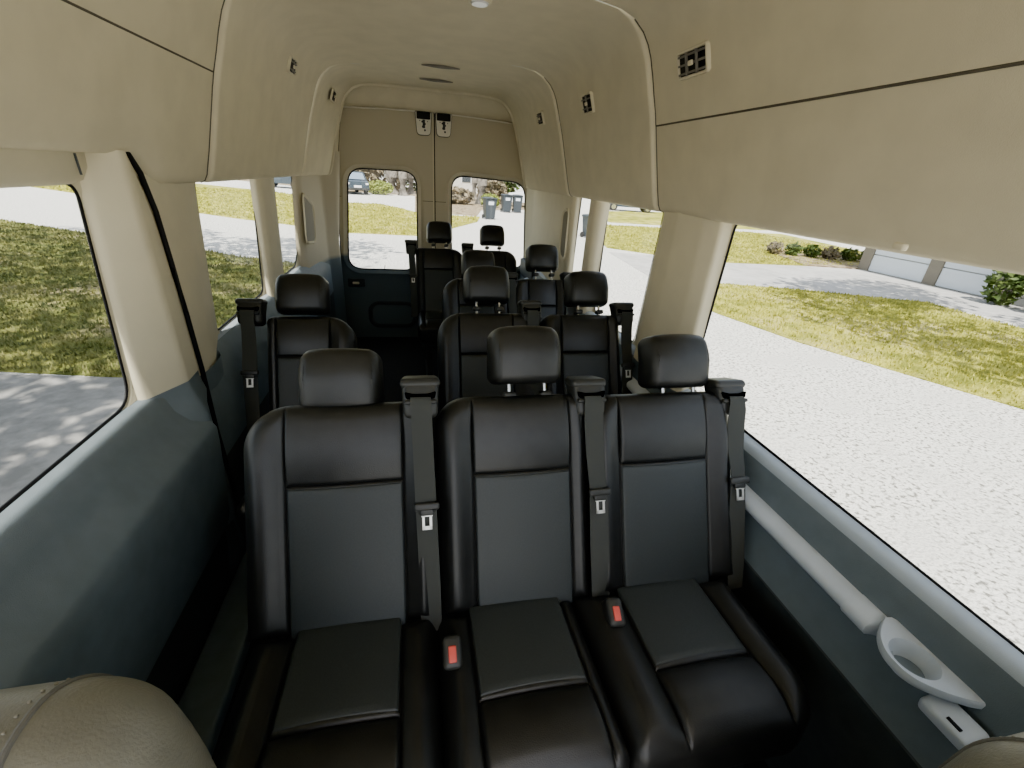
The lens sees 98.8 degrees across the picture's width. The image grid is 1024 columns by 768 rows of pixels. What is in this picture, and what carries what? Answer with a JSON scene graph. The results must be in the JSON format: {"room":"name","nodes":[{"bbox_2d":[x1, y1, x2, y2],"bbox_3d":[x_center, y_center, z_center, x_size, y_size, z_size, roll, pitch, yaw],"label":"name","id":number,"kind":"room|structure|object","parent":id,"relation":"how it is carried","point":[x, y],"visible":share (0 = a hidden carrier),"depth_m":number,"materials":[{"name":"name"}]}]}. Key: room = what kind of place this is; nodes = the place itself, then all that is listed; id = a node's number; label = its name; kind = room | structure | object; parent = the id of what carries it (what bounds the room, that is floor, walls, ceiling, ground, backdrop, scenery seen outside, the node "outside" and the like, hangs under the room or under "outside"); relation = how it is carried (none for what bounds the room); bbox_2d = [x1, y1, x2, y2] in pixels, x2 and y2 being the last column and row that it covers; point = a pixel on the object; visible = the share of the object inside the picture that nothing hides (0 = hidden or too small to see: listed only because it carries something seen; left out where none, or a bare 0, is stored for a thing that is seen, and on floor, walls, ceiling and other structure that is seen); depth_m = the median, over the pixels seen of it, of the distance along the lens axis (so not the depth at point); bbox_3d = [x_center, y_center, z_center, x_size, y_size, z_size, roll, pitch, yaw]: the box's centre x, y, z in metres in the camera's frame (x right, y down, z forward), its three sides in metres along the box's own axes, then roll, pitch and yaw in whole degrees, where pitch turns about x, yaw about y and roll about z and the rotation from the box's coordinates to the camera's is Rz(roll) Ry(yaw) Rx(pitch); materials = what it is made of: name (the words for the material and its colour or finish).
{"room":"vehicle interior","nodes":[
{"label":"vehicle interior","id":0,"kind":"room"},
{"bbox_2d":[0,398,230,704],"bbox_3d":[-0.868,0.821,0.674,0.138,0.869,2.020,-2,26,-12],"label":"wall","id":1,"kind":"structure","parent":0,"point":[115,562],"depth_m":1.04,"materials":[{"name":"grey plastic"}]},
{"bbox_2d":[76,150,197,399],"bbox_3d":[-1.044,-0.290,1.229,0.068,0.652,0.261,4,25,1],"label":"trim","id":2,"kind":"structure","parent":1,"relation":"attached to","point":[138,279],"depth_m":1.20,"materials":[{"name":"beige plastic"}]},
{"bbox_2d":[150,371,242,581],"bbox_3d":[-1.068,0.397,1.543,0.108,0.862,0.280,3,25,-2],"label":"trim","id":3,"kind":"structure","parent":1,"relation":"attached to","point":[188,399],"depth_m":1.43,"materials":[{"name":"grey plastic"}]},
{"bbox_2d":[178,553,250,756],"bbox_3d":[-0.887,1.036,1.162,0.130,0.060,1.500,-2,26,-12],"label":"trim","id":4,"kind":"structure","parent":1,"relation":"attached to","point":[205,700],"depth_m":1.39,"materials":[{"name":"grey plastic"}]},
{"bbox_2d":[0,176,298,512],"bbox_3d":[-1.177,-0.550,1.641,0.008,0.770,4.730,-2,26,-12],"label":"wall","id":5,"kind":"structure","parent":0,"point":[129,398],"depth_m":1.16,"materials":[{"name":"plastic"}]},
{"bbox_2d":[0,148,86,187],"bbox_3d":[-0.884,-0.197,0.289,0.102,0.170,1.930,-2,26,-12],"label":"trim","id":6,"kind":"structure","parent":5,"relation":"attached to","point":[18,167],"depth_m":0.91,"materials":[{"name":"beige plastic"}]},
{"bbox_2d":[0,0,223,183],"bbox_3d":[-0.648,-0.468,0.357,0.555,0.641,2.530,-2,26,-12],"label":"trim","id":7,"kind":"structure","parent":5,"relation":"attached to","point":[72,80],"depth_m":1.00,"materials":[{"name":"plastic"}]},
{"bbox_2d":[201,0,224,182],"bbox_3d":[-0.971,-0.997,1.464,0.250,0.610,0.007,-2,26,-12],"label":"trim","id":8,"kind":"structure","parent":5,"relation":"attached to","point":[224,0],"depth_m":1.46,"materials":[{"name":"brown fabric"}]},
{"bbox_2d":[204,0,363,181],"bbox_3d":[-1.053,-1.328,2.104,0.575,0.641,1.432,-2,26,-12],"label":"trim","id":9,"kind":"structure","parent":5,"relation":"attached to","point":[261,112],"depth_m":1.83,"materials":[{"name":"plastic"}]},
{"bbox_2d":[287,55,298,76],"bbox_3d":[-1.060,-1.536,2.121,0.034,0.072,0.144,-2,26,-12],"label":"air vent","id":10,"kind":"object","parent":5,"relation":"attached to","point":[292,66],"visible":1,"depth_m":2.11,"materials":[{"name":"beige plastic"}]},
{"bbox_2d":[300,63,379,175],"bbox_3d":[-1.233,-1.785,3.038,0.610,0.641,0.663,-2,26,-12],"label":"trim","id":11,"kind":"structure","parent":5,"relation":"attached to","point":[324,114],"depth_m":2.98,"materials":[{"name":"plastic"}]},
{"bbox_2d":[210,262,335,546],"bbox_3d":[-1.388,-0.259,2.869,0.088,0.865,2.740,-2,26,-12],"label":"wall","id":12,"kind":"structure","parent":0,"point":[228,399],"depth_m":1.79,"materials":[{"name":"grey plastic"}]},
{"bbox_2d":[142,174,217,375],"bbox_3d":[-1.121,-0.397,1.560,0.031,0.670,0.472,-5,27,-19],"label":"trim","id":13,"kind":"structure","parent":12,"relation":"attached to","point":[177,204],"depth_m":1.48,"materials":[{"name":"beige plastic"}]},
{"bbox_2d":[126,152,245,538],"bbox_3d":[-1.047,0.015,1.477,0.027,1.409,0.102,-2,26,-12],"label":"trim","id":14,"kind":"structure","parent":12,"relation":"attached to","point":[141,176],"depth_m":1.39,"materials":[{"name":"black rubber"}]},
{"bbox_2d":[200,352,245,554],"bbox_3d":[-1.145,0.281,1.812,0.047,0.830,0.334,-6,27,-20],"label":"trim","id":15,"kind":"structure","parent":12,"relation":"attached to","point":[214,375],"depth_m":1.64,"materials":[{"name":"grey plastic"}]},
{"bbox_2d":[249,178,282,296],"bbox_3d":[-1.338,-0.854,2.452,0.045,0.640,0.483,-2,26,-12],"label":"trim","id":16,"kind":"structure","parent":12,"relation":"attached to","point":[262,193],"depth_m":2.33,"materials":[{"name":"beige plastic"}]},
{"bbox_2d":[302,193,315,244],"bbox_3d":[-1.467,-1.195,3.184,0.010,0.360,0.386,-2,26,-12],"label":"grab handle","id":17,"kind":"object","parent":12,"relation":"attached to","point":[309,223],"visible":1,"depth_m":3.17,"materials":[{"name":"beige plastic"}]},
{"bbox_2d":[291,151,346,322],"bbox_3d":[-1.507,-0.977,3.503,0.110,1.600,0.955,4,25,1],"label":"trim","id":18,"kind":"structure","parent":12,"relation":"attached to","point":[322,190],"depth_m":3.52,"materials":[{"name":"beige plastic"}]},
{"bbox_2d":[335,0,567,94],"bbox_3d":[-0.172,-1.261,1.274,0.840,0.066,4.640,-2,26,-12],"label":"ceiling","id":19,"kind":"structure","parent":0,"point":[392,38],"depth_m":2.00,"materials":[{"name":"fabric"}]},
{"bbox_2d":[421,64,459,69],"bbox_3d":[-0.414,-1.847,2.559,0.223,0.018,0.042,-2,26,-12],"label":"ceiling slot","id":20,"kind":"object","parent":19,"relation":"attached to","point":[428,65],"visible":1,"depth_m":2.54,"materials":[{"name":"grey plastic"}]},
{"bbox_2d":[468,0,491,7],"bbox_3d":[-0.113,-1.344,1.542,0.090,0.019,0.090,-2,26,-12],"label":"recessed light","id":21,"kind":"object","parent":19,"relation":"in","point":[477,3],"visible":1,"depth_m":1.54,"materials":[{"name":"beige plastic"}]},
{"bbox_2d":[212,337,768,767],"bbox_3d":[-0.249,0.800,1.884,2.050,0.050,5.920,-2,26,-12],"label":"floor","id":22,"kind":"structure","parent":0,"point":[401,357],"depth_m":3.69,"materials":[{"name":"plastic"}]},
{"bbox_2d":[0,673,216,767],"bbox_3d":[-0.513,0.867,0.388,0.430,1.078,0.599,-2,26,-12],"label":"seat","id":23,"kind":"object","parent":22,"relation":"on","point":[93,720],"visible":1,"depth_m":0.40,"materials":[{"name":"beige leather"}]},
{"bbox_2d":[235,273,357,535],"bbox_3d":[-0.861,0.178,1.764,0.452,1.094,0.809,-2,26,-12],"label":"seat","id":24,"kind":"object","parent":22,"relation":"on","point":[288,338],"visible":0.45,"depth_m":1.78,"materials":[{"name":"black leather"}]},
{"bbox_2d":[236,496,245,535],"bbox_3d":[-0.776,0.373,1.648,0.345,0.167,0.400,-2,23,-12],"label":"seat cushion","id":25,"kind":"object","parent":24,"relation":"on","point":[240,512],"depth_m":1.44,"materials":[{"name":"black leather"}]},
{"bbox_2d":[405,221,516,374],"bbox_3d":[-0.392,-0.680,3.588,0.922,1.140,0.834,-2,26,-12],"label":"seat","id":26,"kind":"object","parent":22,"relation":"on","point":[433,268],"visible":0.54,"depth_m":3.56,"materials":[{"name":"black leather"}]},
{"bbox_2d":[417,312,442,342],"bbox_3d":[-0.536,-0.448,3.424,0.395,0.167,0.400,-2,23,-12],"label":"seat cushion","id":27,"kind":"object","parent":26,"relation":"on","point":[428,323],"depth_m":3.24,"materials":[{"name":"black leather"}]},
{"bbox_2d":[442,244,576,320],"bbox_3d":[0.019,-0.229,2.708,0.862,1.135,0.834,-2,26,-12],"label":"seat","id":28,"kind":"object","parent":22,"relation":"on","point":[539,257],"visible":0.26,"depth_m":2.75,"materials":[{"name":"black leather"}]},
{"bbox_2d":[213,326,810,767],"bbox_3d":[0.044,0.507,1.155,1.418,1.141,0.896,-2,26,-12],"label":"seat","id":29,"kind":"object","parent":22,"relation":"on","point":[546,500],"visible":1,"depth_m":1.10,"materials":[{"name":"black leather"}]},
{"bbox_2d":[213,620,442,767],"bbox_3d":[-0.376,0.737,0.945,0.436,0.167,0.400,-2,23,-12],"label":"seat cushion","id":30,"kind":"object","parent":29,"relation":"on","point":[334,693],"depth_m":0.93,"materials":[{"name":"black leather"}]},
{"bbox_2d":[437,601,629,767],"bbox_3d":[0.023,0.726,1.030,0.372,0.167,0.400,-2,23,-12],"label":"seat cushion","id":31,"kind":"object","parent":29,"relation":"on","point":[531,686],"depth_m":0.97,"materials":[{"name":"black leather"}]},
{"bbox_2d":[572,580,810,767],"bbox_3d":[0.443,0.714,1.119,0.479,0.167,0.400,-2,23,-12],"label":"seat cushion","id":32,"kind":"object","parent":29,"relation":"on","point":[689,678],"depth_m":1.02,"materials":[{"name":"black leather"}]},
{"bbox_2d":[437,266,634,411],"bbox_3d":[0.148,0.123,1.978,0.932,1.143,0.833,-2,26,-12],"label":"seat","id":33,"kind":"object","parent":22,"relation":"on","point":[589,344],"visible":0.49,"depth_m":2.00,"materials":[{"name":"black leather"}]},
{"bbox_2d":[938,732,1023,767],"bbox_3d":[0.677,0.927,0.447,0.490,1.076,0.599,-2,26,-12],"label":"seat","id":34,"kind":"object","parent":22,"relation":"on","point":[1005,751],"visible":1,"depth_m":0.45,"materials":[{"name":"beige leather"}]},
{"bbox_2d":[518,272,1023,767],"bbox_3d":[0.552,0.185,2.308,0.093,0.801,4.880,-2,26,-12],"label":"wall","id":35,"kind":"structure","parent":0,"point":[863,715],"depth_m":1.04,"materials":[{"name":"grey plastic"}]},
{"bbox_2d":[520,258,533,278],"bbox_3d":[0.162,-1.047,4.070,0.080,0.160,0.500,-2,26,-12],"label":"trim","id":36,"kind":"structure","parent":35,"relation":"attached to","point":[523,272],"depth_m":4.09,"materials":[{"name":"grey plastic"}]},
{"bbox_2d":[524,189,580,279],"bbox_3d":[0.264,-1.242,3.539,0.049,0.720,1.346,-2,26,-13],"label":"trim","id":37,"kind":"structure","parent":35,"relation":"attached to","point":[543,211],"depth_m":3.35,"materials":[{"name":"beige plastic"}]},
{"bbox_2d":[576,200,609,313],"bbox_3d":[0.470,-0.782,2.638,0.070,0.690,0.210,-2,26,-12],"label":"trim","id":38,"kind":"structure","parent":35,"relation":"attached to","point":[598,210],"depth_m":2.53,"materials":[{"name":"beige plastic"}]},
{"bbox_2d":[634,212,731,391],"bbox_3d":[0.652,-0.378,1.816,0.076,0.690,0.499,-2,26,-12],"label":"trim","id":39,"kind":"structure","parent":35,"relation":"attached to","point":[691,250],"depth_m":1.67,"materials":[{"name":"beige plastic"}]},
{"bbox_2d":[524,278,886,635],"bbox_3d":[0.470,-0.199,2.484,0.061,0.060,3.445,-2,26,-12],"label":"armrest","id":40,"kind":"object","parent":35,"relation":"attached to","point":[857,607],"visible":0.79,"depth_m":1.11,"materials":[{"name":"grey plastic"}]},
{"bbox_2d":[876,617,985,708],"bbox_3d":[0.804,0.565,0.881,0.104,0.039,0.183,-2,26,-12],"label":"cup holder","id":41,"kind":"object","parent":35,"relation":"attached to","point":[901,650],"visible":1,"depth_m":0.88,"materials":[{"name":"grey plastic"}]},
{"bbox_2d":[918,694,989,749],"bbox_3d":[0.822,0.629,0.820,0.058,0.042,0.085,-2,26,-12],"label":"ashtray cover","id":42,"kind":"object","parent":35,"relation":"attached to","point":[958,727],"visible":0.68,"depth_m":0.81,"materials":[{"name":"grey plastic"}]},
{"bbox_2d":[574,198,1023,654],"bbox_3d":[0.632,-0.571,2.039,0.008,0.835,4.730,-2,26,-12],"label":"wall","id":43,"kind":"structure","parent":0,"point":[734,226],"depth_m":1.30,"materials":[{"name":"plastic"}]},
{"bbox_2d":[481,65,569,195],"bbox_3d":[0.120,-1.720,3.109,0.557,0.641,1.131,-2,26,-12],"label":"trim","id":44,"kind":"structure","parent":43,"relation":"attached to","point":[525,92],"depth_m":2.95,"materials":[{"name":"plastic"}]},
{"bbox_2d":[536,110,544,125],"bbox_3d":[0.185,-1.727,2.853,0.036,0.077,0.144,-2,26,-12],"label":"air vent","id":45,"kind":"object","parent":43,"relation":"attached to","point":[539,115],"visible":1,"depth_m":2.84,"materials":[{"name":"beige plastic"}]},
{"bbox_2d":[559,208,569,260],"bbox_3d":[0.357,-1.035,3.036,0.010,0.346,0.170,-2,26,-12],"label":"pocket","id":46,"kind":"object","parent":43,"relation":"attached to","point":[565,216],"visible":1,"depth_m":3.04,"materials":[{"name":"beige plastic"}]},
{"bbox_2d":[509,0,660,211],"bbox_3d":[0.351,-1.234,2.123,0.573,0.641,1.100,-2,26,-12],"label":"trim","id":47,"kind":"structure","parent":43,"relation":"attached to","point":[595,46],"depth_m":1.91,"materials":[{"name":"plastic"}]},
{"bbox_2d":[580,91,594,114],"bbox_3d":[0.366,-1.362,2.130,0.039,0.086,0.144,-2,26,-12],"label":"air vent","id":48,"kind":"object","parent":43,"relation":"attached to","point":[587,100],"visible":1,"depth_m":2.12,"materials":[{"name":"beige plastic"}]},
{"bbox_2d":[634,19,662,212],"bbox_3d":[0.521,-0.980,1.656,0.250,0.610,0.007,-2,26,-12],"label":"trim","id":49,"kind":"structure","parent":43,"relation":"attached to","point":[634,19],"depth_m":1.62,"materials":[{"name":"beige plastic"}]},
{"bbox_2d":[676,40,710,80],"bbox_3d":[0.558,-0.994,1.354,0.036,0.077,0.169,-2,26,-12],"label":"air vent","id":50,"kind":"object","parent":43,"relation":"attached to","point":[694,61],"visible":1,"depth_m":1.34,"materials":[{"name":"beige plastic"}]},
{"bbox_2d":[599,0,1023,274],"bbox_3d":[0.690,-0.475,0.579,0.555,0.641,2.395,-2,26,-12],"label":"trim","id":51,"kind":"structure","parent":43,"relation":"attached to","point":[934,167],"depth_m":0.94,"materials":[{"name":"plastic"}]},
{"bbox_2d":[892,242,908,250],"bbox_3d":[0.711,-0.252,0.804,0.014,0.014,0.024,-2,26,-12],"label":"coat hook","id":52,"kind":"object","parent":51,"relation":"attached to","point":[898,246],"visible":1,"depth_m":0.80,"materials":[{"name":"beige plastic"}]},
{"bbox_2d":[656,60,1023,126],"bbox_3d":[0.784,-0.458,0.608,0.006,0.006,2.395,-2,26,-12],"label":"trim","id":53,"kind":"structure","parent":43,"relation":"attached to","point":[1018,63],"depth_m":0.87,"materials":[{"name":"black plastic"}]},
{"bbox_3d":[-0.644,-2.306,3.583,1.850,0.280,0.028,-2,26,-12],"label":"wall","id":54,"kind":"structure","parent":0,"visible":0},
{"bbox_2d":[339,106,434,336],"bbox_3d":[-1.132,-1.343,3.922,0.870,2.030,0.090,-2,26,-12],"label":"door","id":55,"kind":"structure","parent":54,"relation":"in","point":[377,300],"depth_m":3.79,"materials":[{"name":"beige plastic"}]},
{"bbox_2d":[415,111,431,135],"bbox_3d":[-0.723,-2.129,3.588,0.135,0.171,0.055,-2,26,-12],"label":"door latch","id":56,"kind":"object","parent":54,"relation":"in","point":[423,119],"depth_m":3.58,"materials":[{"name":"beige plastic"}]},
{"bbox_2d":[343,106,512,123],"bbox_3d":[-0.646,-2.199,3.580,1.431,0.038,0.012,-2,26,-12],"label":"trim","id":57,"kind":"structure","parent":54,"relation":"attached to","point":[343,106],"depth_m":3.54,"materials":[{"name":"beige plastic"}]},
{"bbox_2d":[328,83,527,188],"bbox_3d":[-0.610,-2.010,3.604,1.853,0.646,0.280,-2,26,-12],"label":"trim","id":58,"kind":"structure","parent":54,"relation":"attached to","point":[368,94],"depth_m":3.44,"materials":[{"name":"plastic"}]},
{"bbox_2d":[435,113,451,137],"bbox_3d":[-0.564,-2.134,3.622,0.136,0.171,0.055,-2,26,-12],"label":"door latch","id":59,"kind":"object","parent":54,"relation":"in","point":[443,121],"depth_m":3.61,"materials":[{"name":"beige plastic"}]},
{"bbox_2d":[434,114,526,277],"bbox_3d":[-0.267,-1.374,4.119,0.905,2.030,0.060,-2,26,-12],"label":"door","id":60,"kind":"structure","parent":54,"relation":"in","point":[474,148],"depth_m":3.80,"materials":[{"name":"beige plastic"}]},
{"label":"outside","id":61,"kind":"structure","parent":0,"visible":0},
{"bbox_2d":[0,177,1023,650],"bbox_3d":[-7.094,-13.054,31.775,180.000,0.300,150.000,-2,26,-12],"label":"ground","id":62,"kind":"structure","parent":61,"point":[935,471],"depth_m":4.74,"materials":[{"name":"concrete"}]},
{"bbox_2d":[274,177,291,187],"bbox_3d":[-18.684,-16.849,35.924,4.660,1.445,1.840,7,26,6],"label":"car","id":63,"kind":"object","parent":62,"relation":"on","point":[283,180],"visible":0.03,"depth_m":35.14,"materials":[{"name":"grey paint"}]},
{"bbox_2d":[349,171,369,194],"bbox_3d":[-13.094,-16.384,35.574,1.840,1.645,4.660,-12,30,-30],"label":"car","id":64,"kind":"object","parent":62,"relation":"on","point":[358,181],"visible":0.58,"depth_m":34.15,"materials":[{"name":"grey paint"}]},
{"bbox_2d":[368,180,393,194],"bbox_3d":[-10.900,-16.163,36.206,2.350,1.252,1.799,-2,26,-12],"label":"bush","id":65,"kind":"object","parent":62,"relation":"on","point":[381,187],"visible":0.91,"depth_m":35.88,"materials":[{"name":"green plant"}]},
{"bbox_2d":[398,171,407,195],"bbox_3d":[-9.065,-20.352,35.038,1.870,9.867,2.515,20,29,29],"label":"oak tree","id":66,"kind":"object","parent":62,"relation":"on","point":[402,176],"visible":0.02,"depth_m":36.69,"materials":[{"name":"grey plant"}]},
{"bbox_2d":[453,177,477,192],"bbox_3d":[-7.283,-25.421,51.800,7.400,4.800,7.200,-2,26,-12],"label":"house","id":67,"kind":"structure","parent":62,"relation":"on","point":[464,182],"depth_m":50.02,"materials":[{"name":"paint"}]},
{"bbox_2d":[482,197,497,218],"bbox_3d":[-1.187,-9.200,22.972,0.640,1.072,0.838,-4,27,-17],"label":"waste bin","id":68,"kind":"object","parent":62,"relation":"on","point":[489,203],"visible":1,"depth_m":22.70,"materials":[{"name":"grey plastic"}]},
{"bbox_2d":[500,194,512,211],"bbox_3d":[-0.360,-11.502,27.939,0.640,1.072,0.838,-3,26,-15],"label":"waste bin","id":69,"kind":"object","parent":62,"relation":"on","point":[506,199],"visible":1,"depth_m":27.67,"materials":[{"name":"grey plastic"}]},
{"bbox_2d":[512,194,522,212],"bbox_3d":[0.337,-11.609,28.271,0.640,1.072,0.838,1,26,-7],"label":"waste bin","id":70,"kind":"object","parent":62,"relation":"on","point":[517,199],"visible":0.94,"depth_m":27.98,"materials":[{"name":"grey plastic"}]},
{"bbox_2d":[580,214,588,236],"bbox_3d":[3.339,-6.584,18.343,0.640,0.921,0.838,-10,29,-27],"label":"waste bin","id":71,"kind":"object","parent":62,"relation":"on","point":[585,216],"visible":0.24,"depth_m":18.32,"materials":[{"name":"grey plastic"}]},
{"bbox_2d":[857,247,1023,305],"bbox_3d":[17.257,-3.967,10.695,9.000,4.600,11.400,-2,26,-12],"label":"house","id":72,"kind":"structure","parent":62,"relation":"on","point":[943,274],"depth_m":13.28,"materials":[{"name":"paint"}]},
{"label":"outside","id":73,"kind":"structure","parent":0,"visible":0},
{"bbox_2d":[0,374,124,506],"bbox_3d":[-15.645,2.171,-1.892,28.500,0.026,13.000,-2,26,-12],"label":"driveway","id":74,"kind":"structure","parent":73,"point":[42,417],"depth_m":3.83,"materials":[{"name":"grey concrete"}]},
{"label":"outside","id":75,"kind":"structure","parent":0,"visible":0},
{"bbox_2d":[609,252,1023,324],"bbox_3d":[8.180,-2.672,11.958,9.300,0.026,9.100,-2,26,-12],"label":"driveway","id":76,"kind":"structure","parent":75,"point":[851,281],"depth_m":12.39,"materials":[{"name":"grey concrete"}]},
{"bbox_2d":[979,270,1023,305],"bbox_3d":[12.446,-2.524,11.000,0.987,1.134,0.929,-2,26,-12],"label":"bush","id":77,"kind":"object","parent":76,"relation":"on","point":[1015,283],"visible":0.89,"depth_m":10.99,"materials":[{"name":"green plant"}]},
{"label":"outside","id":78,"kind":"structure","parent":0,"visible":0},
{"bbox_2d":[767,250,860,268],"bbox_3d":[13.625,-4.963,17.573,7.800,0.060,4.200,-2,26,-12],"label":"hedge bed","id":79,"kind":"object","parent":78,"point":[845,266],"visible":0.31,"depth_m":16.19,"materials":[{"name":"brown soil"}]},
{"bbox_2d":[766,241,784,253],"bbox_3d":[10.451,-5.397,17.447,0.674,0.561,0.787,-2,26,-12],"label":"bush","id":80,"kind":"object","parent":79,"relation":"on","point":[772,247],"visible":0.94,"depth_m":17.31,"materials":[{"name":"grey plant"}]},
{"bbox_2d":[785,241,802,255],"bbox_3d":[11.110,-5.337,17.331,0.657,0.649,0.697,-2,26,-12],"label":"bush","id":81,"kind":"object","parent":79,"relation":"on","point":[793,249],"visible":0.95,"depth_m":17.22,"materials":[{"name":"green plant"}]},
{"bbox_2d":[802,244,821,257],"bbox_3d":[11.789,-5.193,17.263,0.663,0.601,0.745,-2,26,-12],"label":"bush","id":82,"kind":"object","parent":79,"relation":"on","point":[812,250],"visible":0.94,"depth_m":17.10,"materials":[{"name":"green plant"}]},
{"bbox_2d":[820,245,841,259],"bbox_3d":[12.449,-5.094,17.168,0.722,0.617,0.705,15,28,22],"label":"bush","id":83,"kind":"object","parent":79,"relation":"on","point":[830,253],"visible":0.93,"depth_m":17.05,"materials":[{"name":"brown plant"}]},
{"bbox_2d":[837,247,860,260],"bbox_3d":[13.095,-5.031,17.066,0.708,0.598,0.797,-2,26,-12],"label":"bush","id":84,"kind":"object","parent":79,"relation":"on","point":[848,254],"visible":0.95,"depth_m":16.93,"materials":[{"name":"green plant"}]},
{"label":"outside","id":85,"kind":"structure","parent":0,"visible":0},
{"bbox_2d":[608,211,762,229],"bbox_3d":[15.064,-14.018,36.866,22.500,0.035,19.000,-2,26,-12],"label":"lawn","id":86,"kind":"structure","parent":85,"point":[629,217],"depth_m":30.84,"materials":[{"name":"plant"}]},
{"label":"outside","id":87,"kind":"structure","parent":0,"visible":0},
{"bbox_2d":[35,183,479,235],"bbox_3d":[-23.451,-12.467,27.678,48.662,0.035,11.975,15,27,21],"label":"lawn","id":88,"kind":"structure","parent":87,"point":[197,185],"depth_m":20.34,"materials":[{"name":"green plant"}]},
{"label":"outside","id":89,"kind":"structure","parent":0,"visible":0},
{"bbox_2d":[0,218,294,376],"bbox_3d":[-18.837,-4.366,11.354,28.100,0.035,21.780,-2,26,-12],"label":"lawn","id":90,"kind":"structure","parent":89,"point":[26,369],"depth_m":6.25,"materials":[{"name":"green plant"}]},
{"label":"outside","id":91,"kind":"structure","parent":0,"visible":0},
{"bbox_2d":[712,282,1023,409],"bbox_3d":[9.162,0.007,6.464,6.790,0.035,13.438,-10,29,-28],"label":"lawn","id":92,"kind":"structure","parent":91,"point":[951,384],"depth_m":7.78,"materials":[{"name":"green plant"}]},
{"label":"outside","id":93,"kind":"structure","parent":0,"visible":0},
{"bbox_2d":[604,224,860,265],"bbox_3d":[10.237,-6.573,20.468,15.140,0.035,11.370,-2,26,-12],"label":"lawn","id":94,"kind":"structure","parent":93,"point":[782,236],"depth_m":19.43,"materials":[{"name":"green plant"}]},
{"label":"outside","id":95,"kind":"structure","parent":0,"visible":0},
{"bbox_2d":[238,179,523,215],"bbox_3d":[-16.475,-16.387,37.003,44.000,0.028,34.200,-2,26,-12],"label":"leaf litter","id":96,"kind":"object","parent":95,"point":[472,209],"visible":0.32,"depth_m":30.07,"materials":[{"name":"plant"}]},
{"bbox_2d":[355,169,380,190],"bbox_3d":[-13.568,-19.241,39.258,3.756,4.272,2.433,-2,26,-12],"label":"bush","id":97,"kind":"object","parent":96,"relation":"on","point":[371,176],"visible":0.13,"depth_m":39.24,"materials":[{"name":"grey plant"}]},
{"bbox_2d":[373,170,407,190],"bbox_3d":[-11.888,-20.833,42.271,4.388,4.661,2.873,-2,26,-12],"label":"bush","id":98,"kind":"object","parent":96,"relation":"on","point":[397,182],"visible":0.11,"depth_m":42.58,"materials":[{"name":"grey plant"}]},
{"bbox_2d":[385,171,398,193],"bbox_3d":[-10.326,-21.384,37.262,2.264,9.686,2.060,-2,26,-12],"label":"oak tree","id":99,"kind":"object","parent":96,"relation":"on","point":[391,176],"visible":0.02,"depth_m":38.42,"materials":[{"name":"grey plant"}]},
{"bbox_2d":[407,173,414,193],"bbox_3d":[-9.225,-21.752,38.229,2.219,9.625,2.090,-2,26,-12],"label":"oak tree","id":100,"kind":"object","parent":96,"relation":"on","point":[409,176],"visible":0.02,"depth_m":40.04,"materials":[{"name":"grey plant"}]},
{"bbox_2d":[452,186,474,204],"bbox_3d":[-4.209,-13.820,32.121,3.057,1.456,2.330,-2,26,-12],"label":"bush","id":101,"kind":"object","parent":96,"relation":"on","point":[461,195],"visible":0.58,"depth_m":31.70,"materials":[{"name":"grey plant"}]},
{"bbox_2d":[474,179,486,204],"bbox_3d":[-2.215,-18.085,31.574,2.378,9.658,2.299,-2,26,-12],"label":"oak tree","id":102,"kind":"object","parent":96,"relation":"on","point":[481,183],"visible":0.02,"depth_m":32.93,"materials":[{"name":"grey plant"}]},
{"bbox_2d":[476,180,507,202],"bbox_3d":[-1.530,-15.484,35.211,2.722,2.294,2.442,-2,26,-12],"label":"bush","id":103,"kind":"object","parent":96,"relation":"on","point":[493,187],"visible":0.44,"depth_m":34.73,"materials":[{"name":"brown plant"}]},
{"bbox_2d":[498,181,519,192],"bbox_3d":[-1.044,-18.663,40.024,3.926,3.820,2.719,-2,26,-12],"label":"bush","id":104,"kind":"object","parent":96,"relation":"on","point":[511,186],"visible":0.06,"depth_m":40.27,"materials":[{"name":"green plant"}]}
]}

